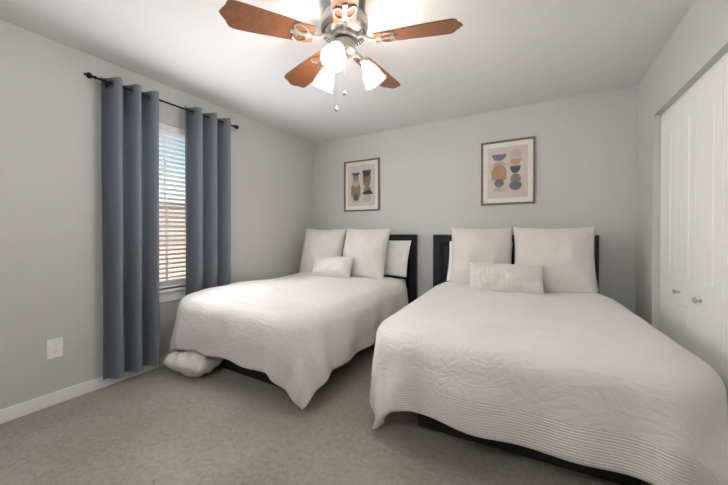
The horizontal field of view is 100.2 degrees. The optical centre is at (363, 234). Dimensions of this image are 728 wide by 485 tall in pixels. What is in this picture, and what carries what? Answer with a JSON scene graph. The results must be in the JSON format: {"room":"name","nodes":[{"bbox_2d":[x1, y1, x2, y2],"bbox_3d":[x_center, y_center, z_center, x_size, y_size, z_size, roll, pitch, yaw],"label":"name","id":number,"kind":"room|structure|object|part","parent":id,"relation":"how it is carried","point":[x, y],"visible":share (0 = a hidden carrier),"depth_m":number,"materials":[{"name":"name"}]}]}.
{"room":"bedroom","nodes":[
{"label":"bedroom","id":0,"kind":"room"},
{"bbox_2d":[0,19,313,409],"bbox_3d":[-1.912,-0.083,2.458,0.120,2.440,4.586,0,1,30],"label":"wall","id":1,"kind":"structure","parent":0,"point":[51,278],"depth_m":2.11,"materials":[{"name":"grey paint"}]},
{"bbox_2d":[47,337,62,359],"bbox_3d":[-2.075,0.762,2.047,0.007,0.128,0.078,0,1,30],"label":"electrical outlet","id":2,"kind":"object","parent":1,"relation":"attached to","point":[54,348],"visible":1,"depth_m":2.04,"materials":[{"name":"white plastic"}]},
{"bbox_2d":[0,354,168,423],"bbox_3d":[-1.854,1.095,2.435,0.013,0.085,4.586,0,1,30],"label":"baseboard","id":3,"kind":"structure","parent":1,"relation":"attached to","point":[33,405],"depth_m":2.07,"materials":[{"name":"white wood"}]},
{"bbox_2d":[102,285,185,301],"bbox_3d":[-1.712,0.487,2.703,0.090,0.025,0.990,0,1,30],"label":"window sill","id":4,"kind":"structure","parent":1,"relation":"attached to","point":[166,290],"depth_m":2.69,"materials":[{"name":"white"}]},
{"bbox_2d":[83,72,238,379],"bbox_3d":[-1.636,-0.048,2.661,0.160,2.217,1.258,0,1,30],"label":"curtains","id":5,"kind":"object","parent":1,"relation":"hanging from","point":[130,200],"visible":0.9,"depth_m":2.45,"materials":[{"name":"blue fabric"}]},
{"bbox_3d":[-1.788,-0.046,2.359,0.125,2.217,0.377,0,1,30],"label":"panel","id":6,"kind":"part","parent":5,"relation":"part of","materials":[{"name":"fabric"}]},
{"bbox_3d":[-1.654,-1.095,2.663,0.119,0.081,1.258,0,1,30],"label":"rod","id":7,"kind":"part","parent":5,"relation":"part of","materials":[{"name":"black metal"}]},
{"bbox_3d":[-1.480,-0.050,2.900,0.119,2.217,0.452,0,1,30],"label":"panel","id":8,"kind":"part","parent":5,"relation":"part of","materials":[{"name":"fabric"}]},
{"bbox_2d":[159,122,185,302],"bbox_3d":[-1.751,-0.190,2.719,0.126,1.550,0.960,0,1,30],"label":"window","id":9,"kind":"structure","parent":1,"relation":"in","point":[171,131],"depth_m":2.73,"materials":[{"name":"white plastic"}]},
{"bbox_3d":[-1.792,-0.580,2.739,0.008,0.701,0.018,0,1,30],"label":"window sash","id":10,"kind":"part","parent":9,"relation":"part of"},
{"bbox_3d":[-1.770,0.089,2.733,0.008,0.701,0.018,0,1,30],"label":"window sash muntin","id":11,"kind":"part","parent":9,"relation":"part of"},
{"bbox_3d":[-1.770,-0.245,2.730,0.023,0.032,0.830,0,1,30],"label":"window sash top rail","id":12,"kind":"part","parent":9,"relation":"part of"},
{"bbox_3d":[-1.792,-0.580,2.739,0.004,0.637,0.766,0,1,30],"label":"window sash","id":13,"kind":"part","parent":9,"relation":"part of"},
{"bbox_3d":[-1.770,0.424,2.735,0.023,0.032,0.830,0,1,30],"label":"window sash","id":14,"kind":"part","parent":9,"relation":"part of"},
{"bbox_3d":[-1.770,0.089,2.733,0.004,0.637,0.766,0,1,30],"label":"window sash","id":15,"kind":"part","parent":9,"relation":"part of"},
{"bbox_3d":[-1.779,0.457,2.740,0.062,0.035,0.900,0,1,30],"label":"frame","id":16,"kind":"part","parent":9,"relation":"part of","materials":[{"name":"white plastic"}]},
{"bbox_2d":[0,342,652,484],"bbox_3d":[0.051,1.196,1.358,4.631,0.100,4.826,0,1,30],"label":"floor","id":17,"kind":"structure","parent":0,"point":[166,425],"depth_m":1.68,"materials":[{"name":"carpet"}]},
{"bbox_2d":[163,228,417,409],"bbox_3d":[-0.534,0.529,3.059,1.591,1.206,2.176,0,1,30],"label":"bed","id":18,"kind":"object","parent":17,"relation":"on","point":[339,298],"visible":1,"depth_m":2.37,"materials":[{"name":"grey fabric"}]},
{"bbox_2d":[299,228,346,271],"bbox_3d":[-0.524,0.213,3.825,0.630,0.640,0.283,0,-16,25],"label":"euro pillow","id":19,"kind":"object","parent":18,"relation":"on","point":[316,242],"depth_m":3.74,"materials":[{"name":"white fabric"}]},
{"bbox_2d":[311,256,353,278],"bbox_3d":[-0.364,0.368,3.460,0.540,0.270,0.184,0,-23,28],"label":"lumbar pillow","id":20,"kind":"object","parent":18,"relation":"on","point":[324,266],"depth_m":3.38,"materials":[{"name":"white fabric"}]},
{"bbox_2d":[343,228,390,278],"bbox_3d":[-0.001,0.216,3.512,0.630,0.640,0.280,0,-16,33],"label":"euro pillow","id":21,"kind":"object","parent":18,"relation":"on","point":[367,249],"depth_m":3.38,"materials":[{"name":"white fabric"}]},
{"bbox_3d":[-0.035,0.559,4.002,1.530,1.130,0.044,0,1,30],"label":"headboard","id":22,"kind":"part","parent":18,"relation":"part of","materials":[{"name":"black"}]},
{"bbox_2d":[384,240,410,276],"bbox_3d":[0.249,0.272,3.660,0.640,0.460,0.179,0,-21,30],"label":"pillow","id":23,"kind":"object","parent":18,"relation":"on","point":[398,251],"depth_m":3.52,"materials":[{"name":"white fabric"}]},
{"bbox_2d":[370,226,727,484],"bbox_3d":[1.071,0.536,2.215,1.756,1.206,2.063,0,1,30],"label":"bed","id":24,"kind":"object","parent":17,"relation":"on","point":[532,343],"visible":1,"depth_m":1.42,"materials":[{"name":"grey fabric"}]},
{"bbox_2d":[446,241,512,280],"bbox_3d":[1.169,0.278,3.099,0.640,0.460,0.197,0,-21,27],"label":"pillow","id":25,"kind":"object","parent":24,"relation":"on","point":[449,242],"depth_m":3.18,"materials":[{"name":"white fabric"}]},
{"bbox_2d":[450,227,512,283],"bbox_3d":[1.098,0.221,2.866,0.580,0.640,0.296,0,-16,22],"label":"euro pillow","id":26,"kind":"object","parent":24,"relation":"on","point":[493,246],"depth_m":2.80,"materials":[{"name":"white fabric"}]},
{"bbox_2d":[469,262,544,294],"bbox_3d":[1.186,0.373,2.563,0.600,0.280,0.196,0,-23,25],"label":"lumbar pillow","id":27,"kind":"object","parent":24,"relation":"on","point":[488,277],"depth_m":2.50,"materials":[{"name":"white fabric"}]},
{"bbox_3d":[1.470,0.566,3.150,1.530,1.130,0.044,0,1,30],"label":"headboard","id":28,"kind":"part","parent":24,"relation":"part of","materials":[{"name":"black"}]},
{"bbox_2d":[513,226,597,294],"bbox_3d":[1.606,0.223,2.597,0.640,0.640,0.277,0,-16,30],"label":"euro pillow","id":29,"kind":"object","parent":24,"relation":"on","point":[565,256],"depth_m":2.48,"materials":[{"name":"white fabric"}]},
{"bbox_2d":[594,244,597,291],"bbox_3d":[1.759,0.279,2.802,0.640,0.460,0.189,0,-21,27],"label":"pillow","id":30,"kind":"object","parent":24,"relation":"on","point":[595,245],"depth_m":2.76,"materials":[{"name":"white fabric"}]},
{"bbox_2d":[0,0,694,143],"bbox_3d":[0.051,-1.344,1.337,4.631,0.100,4.826,0,1,30],"label":"ceiling","id":31,"kind":"structure","parent":0,"point":[491,55],"depth_m":2.17,"materials":[{"name":"white paint"}]},
{"bbox_2d":[219,0,462,111],"bbox_3d":[-0.081,-0.988,1.763,1.217,0.619,1.177,0,1,30],"label":"ceiling fan","id":32,"kind":"object","parent":31,"relation":"hanging from","point":[344,26],"visible":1,"depth_m":1.63,"materials":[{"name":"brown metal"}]},
{"bbox_3d":[-0.112,-1.148,1.721,0.272,0.298,0.272,0,1,30],"label":"motor","id":33,"kind":"part","parent":32,"relation":"part of","materials":[{"name":"silver metal"}]},
{"bbox_2d":[314,85,636,313],"bbox_3d":[1.210,-0.091,3.395,4.631,2.440,0.120,0,1,30],"label":"wall","id":34,"kind":"structure","parent":0,"point":[585,164],"depth_m":3.15,"materials":[{"name":"grey paint"}]},
{"bbox_2d":[344,157,379,211],"bbox_3d":[-0.036,-0.648,4.008,0.531,0.670,0.028,0,1,30],"label":"picture","id":35,"kind":"object","parent":34,"relation":"attached to","point":[361,185],"visible":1,"depth_m":4.00,"materials":[{"name":"paper"}]},
{"bbox_2d":[351,170,372,202],"bbox_3d":[-0.030,-0.634,4.006,0.328,0.417,0.002,0,1,30],"label":"art","id":36,"kind":"object","parent":35,"relation":"attached to","point":[361,180],"depth_m":4.00,"materials":[{"name":"multicoloured paper"}]},
{"bbox_2d":[481,136,534,204],"bbox_3d":[1.480,-0.647,3.150,0.507,0.664,0.028,0,1,30],"label":"picture","id":37,"kind":"object","parent":34,"relation":"attached to","point":[507,171],"visible":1,"depth_m":3.15,"materials":[{"name":"paper"}]},
{"bbox_2d":[492,149,521,191],"bbox_3d":[1.475,-0.661,3.154,0.284,0.421,0.001,0,1,30],"label":"art","id":38,"kind":"object","parent":37,"relation":"attached to","point":[506,163],"depth_m":3.15,"materials":[{"name":"multicoloured paper"}]},
{"bbox_2d":[636,0,727,329],"bbox_3d":[2.038,-0.079,1.937,0.115,2.440,1.602,0,1,30],"label":"wall","id":39,"kind":"structure","parent":0,"point":[648,217],"depth_m":2.27,"materials":[{"name":"grey paint"}]},
{"bbox_2d":[661,52,727,117],"bbox_3d":[1.931,-0.875,1.746,0.028,0.024,1.167,0,1,30],"label":"track","id":40,"kind":"object","parent":39,"relation":"attached to","point":[714,66],"visible":0.44,"depth_m":1.75,"materials":[{"name":"white plastic"}]},
{"bbox_2d":[659,57,727,399],"bbox_3d":[1.916,0.135,1.763,0.068,1.992,1.160,0,1,30],"label":"closet door","id":41,"kind":"structure","parent":40,"relation":"hanging from","point":[694,203],"depth_m":1.74,"materials":[{"name":"white wood"}]},
{"bbox_3d":[1.935,0.367,1.832,0.036,0.033,0.323,0,1,30],"label":"closet door knobs","id":42,"kind":"part","parent":41,"relation":"part of","materials":[{"name":"silver metal"}]},
{"label":"outside","id":43,"kind":"structure","parent":0,"visible":0},
{"bbox_2d":[159,201,185,280],"bbox_3d":[-7.077,0.613,8.442,9.000,3.350,20.000,0,1,30],"label":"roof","id":44,"kind":"structure","parent":43,"point":[173,251],"depth_m":8.15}
]}

